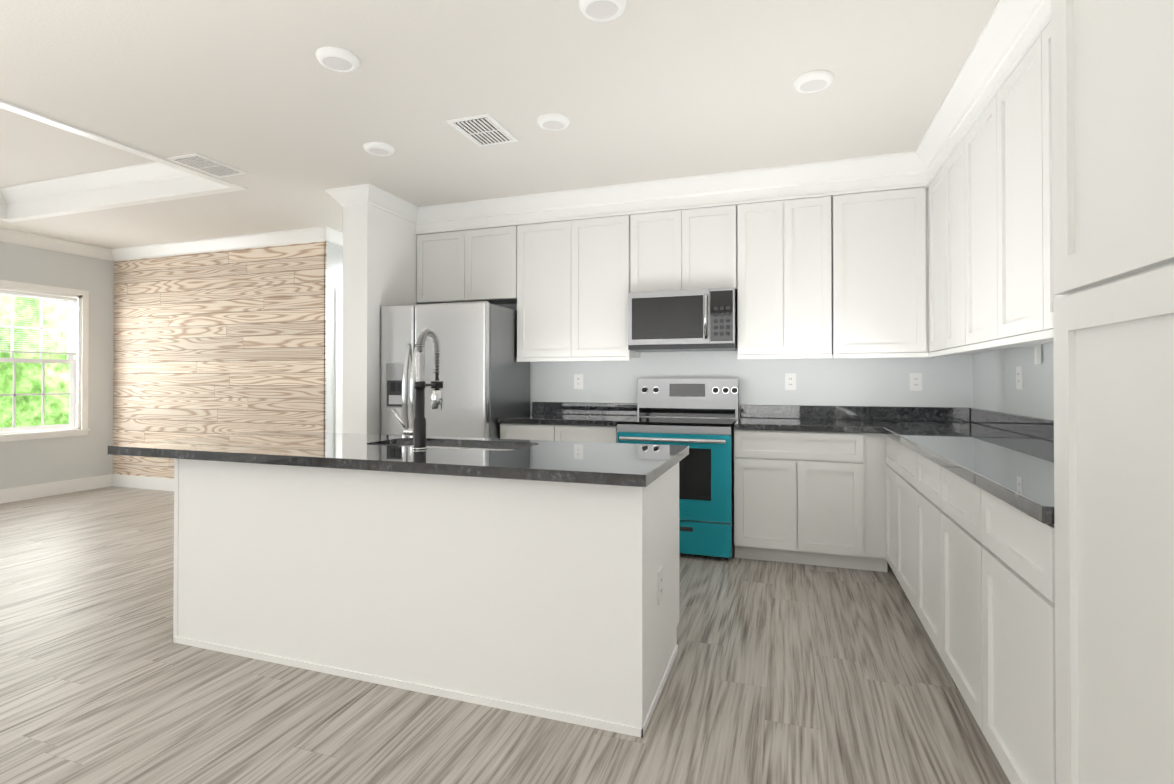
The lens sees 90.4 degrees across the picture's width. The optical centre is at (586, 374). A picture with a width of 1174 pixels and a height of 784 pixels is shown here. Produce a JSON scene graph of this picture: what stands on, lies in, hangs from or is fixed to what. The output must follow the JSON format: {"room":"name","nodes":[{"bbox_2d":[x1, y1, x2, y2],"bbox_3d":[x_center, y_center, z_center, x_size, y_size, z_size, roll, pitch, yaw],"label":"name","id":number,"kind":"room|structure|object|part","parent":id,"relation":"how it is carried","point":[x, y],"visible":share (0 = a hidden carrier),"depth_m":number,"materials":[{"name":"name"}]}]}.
{"room":"kitchen","nodes":[
{"label":"kitchen","id":0,"kind":"room"},
{"bbox_2d":[0,241,113,489],"bbox_3d":[-6.530,-0.275,3.529,0.150,3.020,11.500,0,-1,19],"label":"wall","id":1,"kind":"structure","parent":0,"point":[36,461],"depth_m":6.29,"materials":[{"name":"white paint"}]},
{"bbox_2d":[0,280,89,441],"bbox_3d":[-5.677,-0.135,5.942,0.160,1.576,0.996,0,-1,19],"label":"window","id":2,"kind":"structure","parent":1,"relation":"in","point":[78,328],"depth_m":6.17,"materials":[{"name":"white"}]},
{"bbox_2d":[0,289,77,354],"bbox_3d":[-5.653,-0.526,5.937,0.032,0.613,0.792,0,-1,19],"label":"window blinds","id":3,"kind":"object","parent":2,"relation":"attached to","point":[39,295],"visible":1,"depth_m":5.99,"materials":[{"name":"white plastic"}]},
{"bbox_2d":[0,474,111,503],"bbox_3d":[-6.823,1.158,2.407,0.014,0.135,8.910,0,-1,19],"label":"baseboard","id":4,"kind":"structure","parent":1,"relation":"attached to","point":[64,487],"depth_m":6.08,"materials":[{"name":"white wood"}]},
{"bbox_2d":[0,228,119,260],"bbox_3d":[-6.786,-1.387,2.416,0.092,0.115,8.910,0,-1,19],"label":"crown molding","id":5,"kind":"structure","parent":1,"relation":"attached to","point":[6,235],"depth_m":6.06,"materials":[{"name":"white wood"}]},
{"bbox_2d":[113,241,336,478],"bbox_3d":[-3.941,-0.252,6.221,3.006,3.020,0.150,0,-1,19],"label":"wall","id":6,"kind":"structure","parent":0,"point":[224,342],"depth_m":6.10,"materials":[{"name":"beige wood"}]},
{"bbox_2d":[112,474,173,490],"bbox_3d":[-3.947,1.189,6.123,2.989,0.135,0.016,0,-1,19],"label":"baseboard","id":7,"kind":"structure","parent":6,"relation":"attached to","point":[130,481],"depth_m":6.44,"materials":[{"name":"white wood"}]},
{"bbox_2d":[112,226,335,260],"bbox_3d":[-3.881,-1.356,6.082,2.977,0.115,0.092,0,-1,19],"label":"crown molding","id":8,"kind":"structure","parent":6,"relation":"attached to","point":[324,233],"depth_m":6.02,"materials":[{"name":"white wood"}]},
{"bbox_2d":[337,245,342,288],"bbox_3d":[-2.222,-0.247,6.837,0.150,3.020,2.130,0,-1,19],"label":"wall","id":9,"kind":"structure","parent":0,"point":[339,266],"depth_m":5.84,"materials":[{"name":"white paint"}]},
{"bbox_2d":[332,228,342,245],"bbox_3d":[-2.130,-1.350,6.741,0.092,0.115,2.290,0,-1,19],"label":"crown molding","id":10,"kind":"structure","parent":9,"relation":"attached to","point":[337,235],"depth_m":5.75,"materials":[{"name":"white wood"}]},
{"bbox_2d":[335,288,342,432],"bbox_3d":[-2.333,0.198,6.253,0.016,2.120,1.000,0,-1,19],"label":"door frame","id":11,"kind":"structure","parent":9,"relation":"attached to","point":[338,351],"depth_m":5.81,"materials":[{"name":"white wood"}]},
{"bbox_2d":[325,187,359,206],"bbox_3d":[-1.449,-1.357,6.005,0.092,0.115,3.242,0,-1,19],"label":"crown molding","id":12,"kind":"structure","parent":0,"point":[342,196],"depth_m":4.48,"materials":[{"name":"white wood"}]},
{"bbox_2d":[342,204,418,433],"bbox_3d":[-1.613,-0.263,5.018,0.230,3.020,1.100,0,-1,19],"label":"column","id":13,"kind":"structure","parent":0,"point":[379,258],"depth_m":4.52,"materials":[{"name":"white paint"}]},
{"bbox_2d":[0,0,999,248],"bbox_3d":[-2.461,-1.617,2.148,9.050,0.340,11.800,0,-1,19],"label":"ceiling","id":14,"kind":"structure","parent":0,"point":[291,125],"depth_m":2.97,"materials":[{"name":"white paint"}]},
{"bbox_2d":[0,164,225,220],"bbox_3d":[-3.976,-1.538,4.842,2.520,0.251,0.162,0,-1,19],"label":"trim","id":15,"kind":"structure","parent":14,"relation":"attached to","point":[159,179],"depth_m":4.88,"materials":[{"name":"white"}]},
{"bbox_2d":[0,100,246,191],"bbox_3d":[-3.241,-1.555,2.822,0.162,0.251,3.510,0,-1,19],"label":"trim","id":16,"kind":"structure","parent":14,"relation":"attached to","point":[161,164],"depth_m":3.90,"materials":[{"name":"white wood"}]},
{"bbox_2d":[167,153,247,177],"bbox_3d":[-2.588,-1.424,3.987,0.270,0.012,0.380,0,-1,19],"label":"ceiling vent","id":17,"kind":"object","parent":14,"relation":"in","point":[205,164],"visible":1,"depth_m":3.96,"materials":[{"name":"white metal"}]},
{"bbox_2d":[315,46,359,71],"bbox_3d":[-1.133,-1.427,2.654,0.188,0.029,0.188,0,-1,19],"label":"recessed light","id":18,"kind":"object","parent":14,"relation":"in","point":[337,59],"visible":0.98,"depth_m":2.62,"materials":[{"name":"white plastic"}]},
{"bbox_2d":[363,141,394,155],"bbox_3d":[-1.311,-1.419,3.677,0.188,0.029,0.188,0,-1,19],"label":"recessed light","id":19,"kind":"object","parent":14,"relation":"in","point":[379,148],"visible":1,"depth_m":3.64,"materials":[{"name":"white plastic"}]},
{"bbox_2d":[356,184,418,223],"bbox_3d":[-1.550,-1.368,4.714,0.092,0.115,0.732,0,-1,19],"label":"crown molding","id":20,"kind":"structure","parent":14,"relation":"attached to","point":[375,196],"depth_m":4.60,"materials":[{"name":"white wood"}]},
{"bbox_2d":[446,113,518,146],"bbox_3d":[-0.608,-1.429,3.426,0.270,0.012,0.380,0,-1,19],"label":"ceiling vent","id":21,"kind":"object","parent":14,"relation":"in","point":[486,129],"visible":1,"depth_m":3.40,"materials":[{"name":"white metal"}]},
{"bbox_2d":[537,113,569,130],"bbox_3d":[-0.191,-1.422,3.294,0.188,0.029,0.188,0,-1,19],"label":"recessed light","id":22,"kind":"object","parent":14,"relation":"in","point":[552,121],"visible":1,"depth_m":3.25,"materials":[{"name":"white plastic"}]},
{"bbox_2d":[578,0,626,21],"bbox_3d":[0.060,-1.430,2.267,0.188,0.029,0.188,0,-1,19],"label":"recessed light","id":23,"kind":"object","parent":14,"relation":"in","point":[601,10],"visible":0.98,"depth_m":2.27,"materials":[{"name":"white plastic"}]},
{"bbox_2d":[793,70,833,92],"bbox_3d":[1.106,-1.425,2.850,0.188,0.029,0.188,0,-1,19],"label":"recessed light","id":24,"kind":"object","parent":14,"relation":"in","point":[813,81],"visible":1,"depth_m":2.81,"materials":[{"name":"white plastic"}]},
{"bbox_2d":[0,486,1010,783],"bbox_3d":[-2.461,1.283,2.124,9.050,0.120,11.800,0,-1,19],"label":"floor","id":25,"kind":"structure","parent":0,"point":[782,672],"depth_m":2.19,"materials":[{"name":"wood"}]},
{"bbox_2d":[173,442,678,737],"bbox_3d":[-0.736,0.801,2.676,2.211,0.855,0.746,0,-1,19],"label":"kitchen island","id":26,"kind":"object","parent":25,"relation":"on","point":[539,578],"depth_m":2.25,"materials":[{"name":"white wood"}]},
{"bbox_2d":[108,430,687,489],"bbox_3d":[-0.885,0.359,2.739,2.580,0.053,0.890,0,-1,19],"label":"island countertop","id":27,"kind":"structure","parent":26,"relation":"on","point":[586,463],"depth_m":2.45,"materials":[{"name":"black stone"}]},
{"bbox_2d":[392,327,442,449],"bbox_3d":[-0.768,0.056,2.720,0.171,0.554,0.256,0,-1,19],"label":"faucet","id":28,"kind":"object","parent":27,"relation":"on","point":[417,431],"visible":1,"depth_m":2.60,"materials":[{"name":"silver metal"}]},
{"bbox_2d":[381,301,529,438],"bbox_3d":[-1.069,0.353,4.752,0.932,1.785,0.871,0,-1,19],"label":"fridge","id":29,"kind":"object","parent":25,"relation":"on","point":[484,376],"visible":0.52,"depth_m":4.42,"materials":[{"name":"silver metal"}]},
{"bbox_3d":[-1.435,0.153,4.470,0.310,0.789,0.097,0,-1,19],"label":"handle","id":30,"kind":"part","parent":29,"relation":"part of","materials":[{"name":"silver metal"}]},
{"bbox_2d":[500,424,561,440],"bbox_3d":[-0.323,0.807,4.656,0.509,0.874,0.628,0,-1,19],"label":"base cabinet","id":31,"kind":"object","parent":25,"relation":"on","point":[549,432],"depth_m":4.37,"materials":[{"name":"white wood"}]},
{"bbox_2d":[498,412,636,427],"bbox_3d":[-0.127,0.349,4.582,0.942,0.041,0.648,0,-1,19],"label":"countertop","id":32,"kind":"structure","parent":31,"relation":"on","point":[536,417],"depth_m":4.37,"materials":[{"name":"black stone"}]},
{"bbox_2d":[562,424,618,442],"bbox_3d":[0.064,0.806,4.524,0.549,0.874,0.628,0,-1,19],"label":"base cabinet","id":33,"kind":"object","parent":25,"relation":"on","point":[570,432],"depth_m":4.22,"materials":[{"name":"white wood"}]},
{"bbox_2d":[617,378,738,559],"bbox_3d":[0.681,0.634,4.249,0.780,1.215,0.732,0,-1,19],"label":"range","id":34,"kind":"object","parent":25,"relation":"on","point":[699,417],"visible":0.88,"depth_m":3.93,"materials":[{"name":"teal metal"}]},
{"bbox_2d":[734,428,885,571],"bbox_3d":[1.508,0.802,3.999,0.930,0.874,0.686,0,-1,19],"label":"base cabinet","id":35,"kind":"object","parent":25,"relation":"on","point":[809,496],"depth_m":3.74,"materials":[{"name":"white wood"}]},
{"bbox_2d":[734,416,985,431],"bbox_3d":[1.803,0.344,3.922,1.536,0.041,0.648,0,-1,19],"label":"countertop","id":36,"kind":"structure","parent":35,"relation":"on","point":[745,421],"depth_m":3.83,"materials":[{"name":"black stone"}]},
{"bbox_2d":[886,436,889,571],"bbox_3d":[2.064,0.796,3.279,0.628,0.874,0.416,0,-1,19],"label":"base cabinet","id":37,"kind":"object","parent":25,"relation":"on","point":[887,437],"depth_m":3.53,"materials":[{"name":"white wood"}]},
{"bbox_2d":[890,440,909,600],"bbox_3d":[1.928,0.793,2.883,0.628,0.874,0.649,0,-1,19],"label":"base cabinet","id":38,"kind":"object","parent":25,"relation":"on","point":[899,456],"depth_m":3.17,"materials":[{"name":"white wood"}]},
{"bbox_2d":[910,452,933,643],"bbox_3d":[1.769,0.789,2.417,0.628,0.874,0.574,0,-1,19],"label":"base cabinet","id":39,"kind":"object","parent":25,"relation":"on","point":[921,554],"depth_m":2.67,"materials":[{"name":"white wood"}]},
{"bbox_2d":[930,464,969,708],"bbox_3d":[1.613,0.785,1.962,0.628,0.874,0.628,0,-1,19],"label":"base cabinet","id":40,"kind":"object","parent":25,"relation":"on","point":[949,496],"depth_m":2.18,"materials":[{"name":"white wood"}]},
{"bbox_2d":[970,484,1049,783],"bbox_3d":[1.456,0.781,1.502,0.628,0.874,0.585,0,-1,19],"label":"base cabinet","id":41,"kind":"object","parent":25,"relation":"on","point":[1028,560],"depth_m":1.61,"materials":[{"name":"white wood"}]},
{"bbox_2d":[882,428,1045,523],"bbox_3d":[1.735,0.331,2.352,0.648,0.041,2.366,0,-1,19],"label":"countertop","id":42,"kind":"structure","parent":41,"relation":"on","point":[1006,466],"depth_m":2.20,"materials":[{"name":"black stone"}]},
{"bbox_2d":[1042,0,1173,783],"bbox_3d":[1.275,-0.018,0.978,0.628,2.462,0.530,0,-1,19],"label":"tall cabinet","id":43,"kind":"object","parent":25,"relation":"on","point":[1108,445],"depth_m":1.11,"materials":[{"name":"white wood"}]},
{"bbox_2d":[497,304,972,418],"bbox_3d":[0.546,-0.265,4.781,4.470,3.020,0.150,0,-1,19],"label":"wall","id":44,"kind":"structure","parent":0,"point":[947,380],"depth_m":4.39,"materials":[{"name":"white paint"}]},
{"bbox_2d":[417,232,466,303],"bbox_3d":[-1.201,-0.777,5.128,0.478,1.287,0.328,0,-1,19],"label":"upper cabinet","id":45,"kind":"object","parent":44,"relation":"attached to","point":[441,259],"depth_m":4.98,"materials":[{"name":"white wood"}]},
{"bbox_2d":[467,228,522,359],"bbox_3d":[-0.718,-0.778,4.963,0.543,1.287,0.328,0,-1,19],"label":"upper cabinet","id":46,"kind":"object","parent":44,"relation":"attached to","point":[494,255],"depth_m":4.81,"materials":[{"name":"white wood"}]},
{"bbox_2d":[523,220,578,359],"bbox_3d":[-0.269,-0.780,4.809,0.532,1.287,0.328,0,-1,19],"label":"upper cabinet","id":47,"kind":"object","parent":44,"relation":"attached to","point":[550,251],"depth_m":4.65,"materials":[{"name":"white wood"}]},
{"bbox_2d":[574,374,582,388],"bbox_3d":[-0.071,0.057,4.906,0.078,0.124,0.007,0,-1,19],"label":"electrical outlet","id":48,"kind":"object","parent":44,"relation":"attached to","point":[578,381],"visible":1,"depth_m":4.90,"materials":[{"name":"white plastic"}]},
{"bbox_2d":[579,216,630,359],"bbox_3d":[0.125,-0.781,4.675,0.532,1.287,0.328,0,-1,19],"label":"upper cabinet","id":49,"kind":"object","parent":44,"relation":"attached to","point":[604,245],"depth_m":4.51,"materials":[{"name":"white wood"}]},
{"bbox_2d":[631,212,682,357],"bbox_3d":[0.535,-0.782,4.535,0.460,1.287,0.328,0,-1,19],"label":"upper cabinet","id":50,"kind":"object","parent":44,"relation":"attached to","point":[657,238],"depth_m":4.38,"materials":[{"name":"white wood"}]},
{"bbox_2d":[683,204,750,358],"bbox_3d":[0.969,-0.783,4.386,0.458,1.287,0.328,0,-1,19],"label":"upper cabinet","id":51,"kind":"object","parent":44,"relation":"attached to","point":[714,239],"depth_m":4.23,"materials":[{"name":"white wood"}]},
{"bbox_2d":[628,287,737,351],"bbox_3d":[0.730,-0.399,4.392,0.773,0.427,0.461,0,-1,19],"label":"microwave","id":52,"kind":"object","parent":51,"relation":"attached to","point":[690,320],"visible":1,"depth_m":4.22,"materials":[{"name":"silver metal"}]},
{"bbox_2d":[415,0,1050,235],"bbox_3d":[-0.139,-1.336,2.905,3.928,0.208,3.240,0,-1,19],"label":"crown molding","id":53,"kind":"structure","parent":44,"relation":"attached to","point":[1012,25],"depth_m":4.02,"materials":[{"name":"white wood"}]},
{"bbox_2d":[532,402,969,419],"bbox_3d":[1.070,0.278,4.505,3.256,0.100,0.020,0,-1,19],"label":"backsplash","id":54,"kind":"structure","parent":44,"relation":"attached to","point":[780,412],"depth_m":4.29,"materials":[{"name":"black stone"}]},
{"bbox_2d":[747,200,794,358],"bbox_3d":[1.303,-0.784,4.272,0.375,1.287,0.328,0,-1,19],"label":"upper cabinet","id":55,"kind":"object","parent":44,"relation":"attached to","point":[770,227],"depth_m":4.11,"materials":[{"name":"white wood"}]},
{"bbox_2d":[785,373,795,389],"bbox_3d":[1.523,0.052,4.361,0.078,0.124,0.007,0,-1,19],"label":"electrical outlet","id":56,"kind":"object","parent":44,"relation":"attached to","point":[790,381],"visible":1,"depth_m":4.36,"materials":[{"name":"white plastic"}]},
{"bbox_2d":[795,200,818,358],"bbox_3d":[1.578,-0.785,4.178,0.439,1.287,0.328,0,-1,19],"label":"upper cabinet","id":57,"kind":"object","parent":44,"relation":"attached to","point":[806,211],"depth_m":4.03,"materials":[{"name":"white wood"}]},
{"bbox_2d":[819,188,914,355],"bbox_3d":[1.967,-0.786,4.010,0.661,1.287,0.393,0,-1,19],"label":"upper cabinet","id":58,"kind":"object","parent":44,"relation":"attached to","point":[867,239],"depth_m":3.91,"materials":[{"name":"white wood"}]},
{"bbox_2d":[909,373,921,390],"bbox_3d":[2.308,0.050,4.092,0.078,0.124,0.007,0,-1,19],"label":"electrical outlet","id":59,"kind":"object","parent":44,"relation":"attached to","point":[915,381],"visible":1,"depth_m":4.09,"materials":[{"name":"white plastic"}]},
{"bbox_2d":[973,343,1053,419],"bbox_3d":[1.607,-0.298,0.745,0.150,3.020,11.500,0,-1,19],"label":"wall","id":60,"kind":"structure","parent":0,"point":[994,381],"depth_m":3.26,"materials":[{"name":"white paint"}]},
{"bbox_2d":[915,164,954,355],"bbox_3d":[2.264,-0.790,3.527,0.400,1.287,0.500,0,-1,19],"label":"upper cabinet","id":61,"kind":"object","parent":60,"relation":"attached to","point":[938,242],"depth_m":3.72,"materials":[{"name":"white wood"}]},
{"bbox_2d":[947,144,1010,351],"bbox_3d":[2.173,-0.794,3.148,0.328,1.287,0.513,0,-1,19],"label":"upper cabinet","id":62,"kind":"object","parent":60,"relation":"attached to","point":[953,160],"depth_m":3.27,"materials":[{"name":"white wood"}]},
{"bbox_2d":[959,108,1040,347],"bbox_3d":[2.031,-0.797,2.732,0.328,1.287,0.604,0,-1,19],"label":"upper cabinet","id":63,"kind":"object","parent":60,"relation":"attached to","point":[973,146],"depth_m":2.91,"materials":[{"name":"white wood"}]},
{"bbox_2d":[970,408,1041,439],"bbox_3d":[2.137,0.262,2.558,0.020,0.100,3.015,0,-1,19],"label":"backsplash","id":64,"kind":"structure","parent":60,"relation":"attached to","point":[1028,425],"depth_m":3.29,"materials":[{"name":"black stone"}]},
{"bbox_2d":[1016,366,1022,388],"bbox_3d":[2.359,0.017,3.183,0.007,0.124,0.078,0,-1,19],"label":"electrical outlet","id":65,"kind":"object","parent":60,"relation":"attached to","point":[1019,378],"visible":1,"depth_m":3.17,"materials":[{"name":"white plastic"}]},
{"bbox_2d":[987,52,1052,343],"bbox_3d":[1.875,-0.801,2.277,0.328,1.287,0.597,0,-1,19],"label":"upper cabinet","id":66,"kind":"object","parent":60,"relation":"attached to","point":[1008,142],"depth_m":2.44,"materials":[{"name":"white wood"}]},
{"bbox_2d":[1027,20,1062,335],"bbox_3d":[1.724,-0.805,1.836,0.328,1.287,0.572,0,-1,19],"label":"upper cabinet","id":67,"kind":"object","parent":60,"relation":"attached to","point":[1039,83],"depth_m":2.11,"materials":[{"name":"white wood"}]},
{"label":"outside","id":68,"kind":"structure","parent":0,"visible":0},
{"bbox_2d":[0,295,68,427],"bbox_3d":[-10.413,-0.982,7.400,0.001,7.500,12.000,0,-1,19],"label":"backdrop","id":69,"kind":"structure","parent":68,"point":[58,370],"depth_m":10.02,"materials":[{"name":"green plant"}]}
]}

